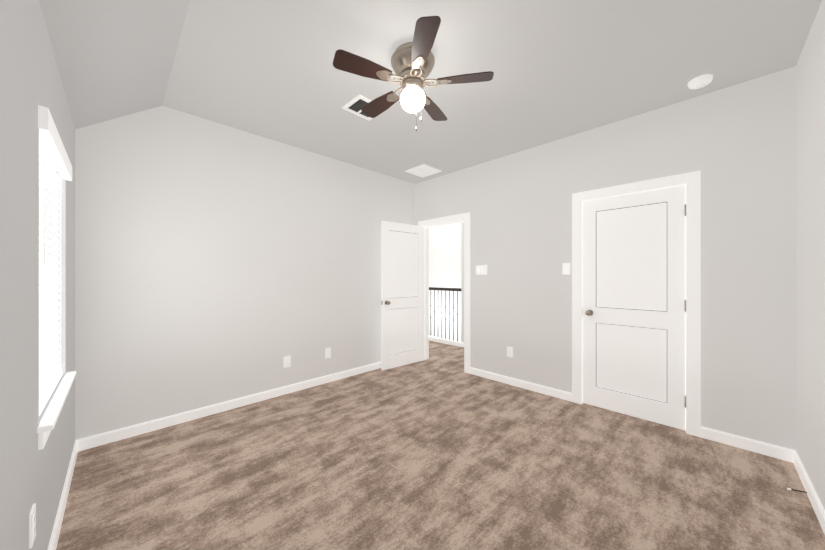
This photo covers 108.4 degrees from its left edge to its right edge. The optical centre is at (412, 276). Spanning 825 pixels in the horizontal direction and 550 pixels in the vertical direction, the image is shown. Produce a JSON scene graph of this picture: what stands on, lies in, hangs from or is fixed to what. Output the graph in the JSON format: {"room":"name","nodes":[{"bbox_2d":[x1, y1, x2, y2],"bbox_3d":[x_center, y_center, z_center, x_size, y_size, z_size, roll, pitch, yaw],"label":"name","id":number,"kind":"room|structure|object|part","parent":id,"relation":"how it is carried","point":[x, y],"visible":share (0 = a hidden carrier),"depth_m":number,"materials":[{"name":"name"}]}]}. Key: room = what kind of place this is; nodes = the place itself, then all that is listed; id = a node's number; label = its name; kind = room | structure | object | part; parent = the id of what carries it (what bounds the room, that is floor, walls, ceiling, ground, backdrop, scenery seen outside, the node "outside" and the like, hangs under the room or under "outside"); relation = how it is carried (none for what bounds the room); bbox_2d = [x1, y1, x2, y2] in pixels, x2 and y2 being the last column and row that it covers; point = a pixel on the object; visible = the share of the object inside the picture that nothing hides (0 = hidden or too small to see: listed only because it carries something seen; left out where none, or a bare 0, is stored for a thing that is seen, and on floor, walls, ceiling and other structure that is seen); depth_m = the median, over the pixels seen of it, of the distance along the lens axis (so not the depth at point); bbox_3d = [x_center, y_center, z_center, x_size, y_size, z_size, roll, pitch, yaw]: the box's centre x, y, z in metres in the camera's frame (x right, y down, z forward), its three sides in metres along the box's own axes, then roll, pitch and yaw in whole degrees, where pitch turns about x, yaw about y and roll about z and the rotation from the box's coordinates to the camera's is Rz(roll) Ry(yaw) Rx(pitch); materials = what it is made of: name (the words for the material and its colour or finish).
{"room":"empty bedroom","nodes":[
{"label":"empty bedroom","id":0,"kind":"room"},
{"bbox_2d":[0,0,74,549],"bbox_3d":[-1.214,-0.083,0.815,0.140,2.743,3.968,0,0,-45],"label":"wall","id":1,"kind":"structure","parent":0,"point":[31,474],"depth_m":1.02,"materials":[{"name":"paint"}]},
{"bbox_2d":[29,503,35,548],"bbox_3d":[-1.356,0.889,1.063,0.009,0.118,0.072,0,0,-45],"label":"electrical outlet","id":2,"kind":"object","parent":1,"relation":"attached to","point":[32,524],"visible":1,"depth_m":1.05,"materials":[{"name":"white plastic"}]},
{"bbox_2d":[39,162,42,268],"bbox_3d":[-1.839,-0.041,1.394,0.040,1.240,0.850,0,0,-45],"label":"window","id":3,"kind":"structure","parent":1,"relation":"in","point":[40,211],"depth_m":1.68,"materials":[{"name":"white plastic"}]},
{"bbox_2d":[38,105,71,415],"bbox_3d":[-1.778,-0.044,1.454,0.090,1.238,0.890,0,0,-45],"label":"window blinds","id":4,"kind":"object","parent":1,"relation":"attached to","point":[53,156],"visible":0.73,"depth_m":1.45,"materials":[{"name":"white plastic"}]},
{"bbox_2d":[37,371,75,449],"bbox_3d":[-1.786,0.627,1.447,0.140,0.097,0.940,0,0,-45],"label":"window sill","id":5,"kind":"structure","parent":1,"relation":"attached to","point":[48,421],"depth_m":1.30,"materials":[{"name":"paint"}]},
{"bbox_2d":[48,439,79,549],"bbox_3d":[-1.167,1.246,0.876,0.013,0.085,3.708,0,0,-45],"label":"baseboard","id":6,"kind":"structure","parent":1,"relation":"attached to","point":[54,538],"depth_m":1.63,"materials":[{"name":"paint"}]},
{"bbox_2d":[39,0,189,128],"bbox_3d":[-0.998,-1.268,1.044,0.490,0.373,3.708,0,0,-45],"label":"ceiling","id":7,"kind":"structure","parent":0,"point":[114,59],"depth_m":1.66,"materials":[{"name":"paint"}]},
{"bbox_2d":[75,106,414,440],"bbox_3d":[-1.221,-0.083,3.521,3.666,2.743,0.120,0,0,-45],"label":"wall","id":8,"kind":"structure","parent":0,"point":[216,263],"depth_m":2.78,"materials":[{"name":"paint"}]},
{"bbox_2d":[80,362,380,450],"bbox_3d":[-1.204,1.246,3.441,3.516,0.085,0.018,0,0,-45],"label":"baseboard","id":9,"kind":"structure","parent":8,"relation":"attached to","point":[134,430],"depth_m":2.75,"materials":[{"name":"paint"}]},
{"bbox_2d":[284,356,290,367],"bbox_3d":[-1.379,0.939,3.274,0.072,0.118,0.009,0,0,-45],"label":"electrical outlet","id":10,"kind":"object","parent":8,"relation":"attached to","point":[287,361],"visible":1,"depth_m":3.27,"materials":[{"name":"white plastic"}]},
{"bbox_2d":[325,348,330,358],"bbox_3d":[-1.028,0.936,3.624,0.072,0.118,0.009,0,0,-45],"label":"electrical outlet","id":11,"kind":"object","parent":8,"relation":"attached to","point":[327,352],"visible":1,"depth_m":3.62,"materials":[{"name":"white plastic"}]},
{"bbox_2d":[56,340,824,549],"bbox_3d":[-0.369,1.349,3.214,5.040,0.120,6.500,0,0,-45],"label":"floor","id":12,"kind":"structure","parent":0,"point":[439,449],"depth_m":1.88,"materials":[{"name":"brown carpet"}]},
{"bbox_2d":[429,287,460,346],"bbox_3d":[0.054,0.755,6.335,0.090,1.068,2.430,0,0,-45],"label":"railing","id":13,"kind":"object","parent":12,"relation":"on","point":[445,341],"visible":0.33,"depth_m":5.74,"materials":[{"name":"paint"}]},
{"bbox_2d":[162,0,821,183],"bbox_3d":[0.077,-1.514,3.658,6.300,0.120,6.500,0,0,-45],"label":"ceiling","id":14,"kind":"structure","parent":0,"point":[560,69],"depth_m":2.04,"materials":[{"name":"paint"}]},
{"bbox_2d":[342,94,372,120],"bbox_3d":[-0.415,-1.450,2.569,0.290,0.009,0.260,0,0,-45],"label":"ceiling vent","id":15,"kind":"object","parent":14,"relation":"in","point":[356,104],"visible":0.56,"depth_m":2.53,"materials":[{"name":"white metal"}]},
{"bbox_2d":[333,16,493,131],"bbox_3d":[-0.024,-1.191,1.983,0.999,0.526,0.955,0,0,-45],"label":"ceiling fan","id":16,"kind":"object","parent":14,"relation":"hanging from","point":[412,63],"visible":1,"depth_m":1.88,"materials":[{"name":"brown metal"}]},
{"bbox_3d":[0.002,-1.159,1.958,0.166,0.145,0.166,0,0,-45],"label":"globe","id":17,"kind":"part","parent":16,"relation":"part of","materials":[{"name":"white glass"}]},
{"bbox_2d":[405,164,441,177],"bbox_3d":[0.149,-1.446,4.096,0.360,0.016,0.360,0,0,-45],"label":"ceiling vent","id":18,"kind":"object","parent":14,"relation":"in","point":[423,170],"visible":1,"depth_m":4.06,"materials":[{"name":"white metal"}]},
{"bbox_2d":[688,74,712,88],"bbox_3d":[2.129,-1.432,2.202,0.136,0.044,0.136,0,0,-45],"label":"smoke detector","id":19,"kind":"object","parent":14,"relation":"attached to","point":[700,81],"visible":1,"depth_m":2.17,"materials":[{"name":"white plastic"}]},
{"bbox_2d":[415,66,795,449],"bbox_3d":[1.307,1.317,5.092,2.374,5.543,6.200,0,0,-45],"label":"wall","id":20,"kind":"structure","parent":0,"point":[735,145],"depth_m":2.50,"materials":[{"name":"paint"}]},
{"bbox_2d":[418,212,469,373],"bbox_3d":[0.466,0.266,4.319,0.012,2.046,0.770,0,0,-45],"label":"door frame","id":21,"kind":"structure","parent":20,"relation":"in","point":[425,277],"depth_m":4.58,"materials":[{"name":"paint"}]},
{"bbox_2d":[381,221,424,369],"bbox_3d":[-0.139,0.260,4.317,0.771,2.030,0.172,0,0,-45],"label":"bedroom door","id":22,"kind":"structure","parent":21,"relation":"attached to","point":[402,294],"depth_m":4.27,"materials":[{"name":"paint"}]},
{"bbox_2d":[476,265,486,274],"bbox_3d":[0.884,-0.081,3.825,0.014,0.118,0.164,0,0,-45],"label":"light switch","id":23,"kind":"object","parent":20,"relation":"attached to","point":[481,270],"visible":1,"depth_m":3.82,"materials":[{"name":"white plastic"}]},
{"bbox_2d":[507,347,512,357],"bbox_3d":[1.162,0.903,3.549,0.009,0.118,0.072,0,0,-45],"label":"electrical outlet","id":24,"kind":"object","parent":20,"relation":"attached to","point":[509,351],"visible":1,"depth_m":3.54,"materials":[{"name":"white plastic"}]},
{"bbox_2d":[470,367,571,401],"bbox_3d":[1.205,1.246,3.503,0.013,0.085,1.250,0,0,-45],"label":"baseboard","id":25,"kind":"structure","parent":20,"relation":"attached to","point":[534,387],"depth_m":3.41,"materials":[{"name":"paint"}]},
{"bbox_2d":[563,263,569,273],"bbox_3d":[1.603,-0.079,3.102,0.014,0.118,0.072,0,0,-45],"label":"light switch","id":26,"kind":"object","parent":20,"relation":"attached to","point":[566,268],"visible":1,"depth_m":3.10,"materials":[{"name":"white plastic"}]},
{"bbox_2d":[572,171,700,436],"bbox_3d":[2.003,0.221,2.747,0.187,2.136,0.948,0,0,-45],"label":"door","id":27,"kind":"structure","parent":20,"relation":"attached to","point":[685,312],"depth_m":2.67,"materials":[{"name":"paint"}]},
{"bbox_3d":[2.001,0.260,2.740,0.173,2.030,0.770,0,0,-45],"label":"closet door","id":28,"kind":"part","parent":27,"relation":"part of","materials":[{"name":"white wood"}]},
{"bbox_2d":[701,426,787,460],"bbox_3d":[2.469,1.246,2.230,0.013,0.085,0.442,0,0,-45],"label":"baseboard","id":29,"kind":"structure","parent":20,"relation":"attached to","point":[775,451],"depth_m":2.21,"materials":[{"name":"paint"}]},
{"bbox_2d":[796,0,824,509],"bbox_3d":[1.428,-0.083,0.757,3.806,2.743,0.120,0,0,-45],"label":"wall","id":30,"kind":"structure","parent":0,"point":[810,258],"depth_m":1.74,"materials":[{"name":"paint"}]},
{"bbox_2d":[788,449,824,533],"bbox_3d":[1.399,1.246,0.821,3.516,0.085,0.013,0,0,-45],"label":"baseboard","id":31,"kind":"structure","parent":30,"relation":"attached to","point":[793,457],"depth_m":1.73,"materials":[{"name":"paint"}]}
]}

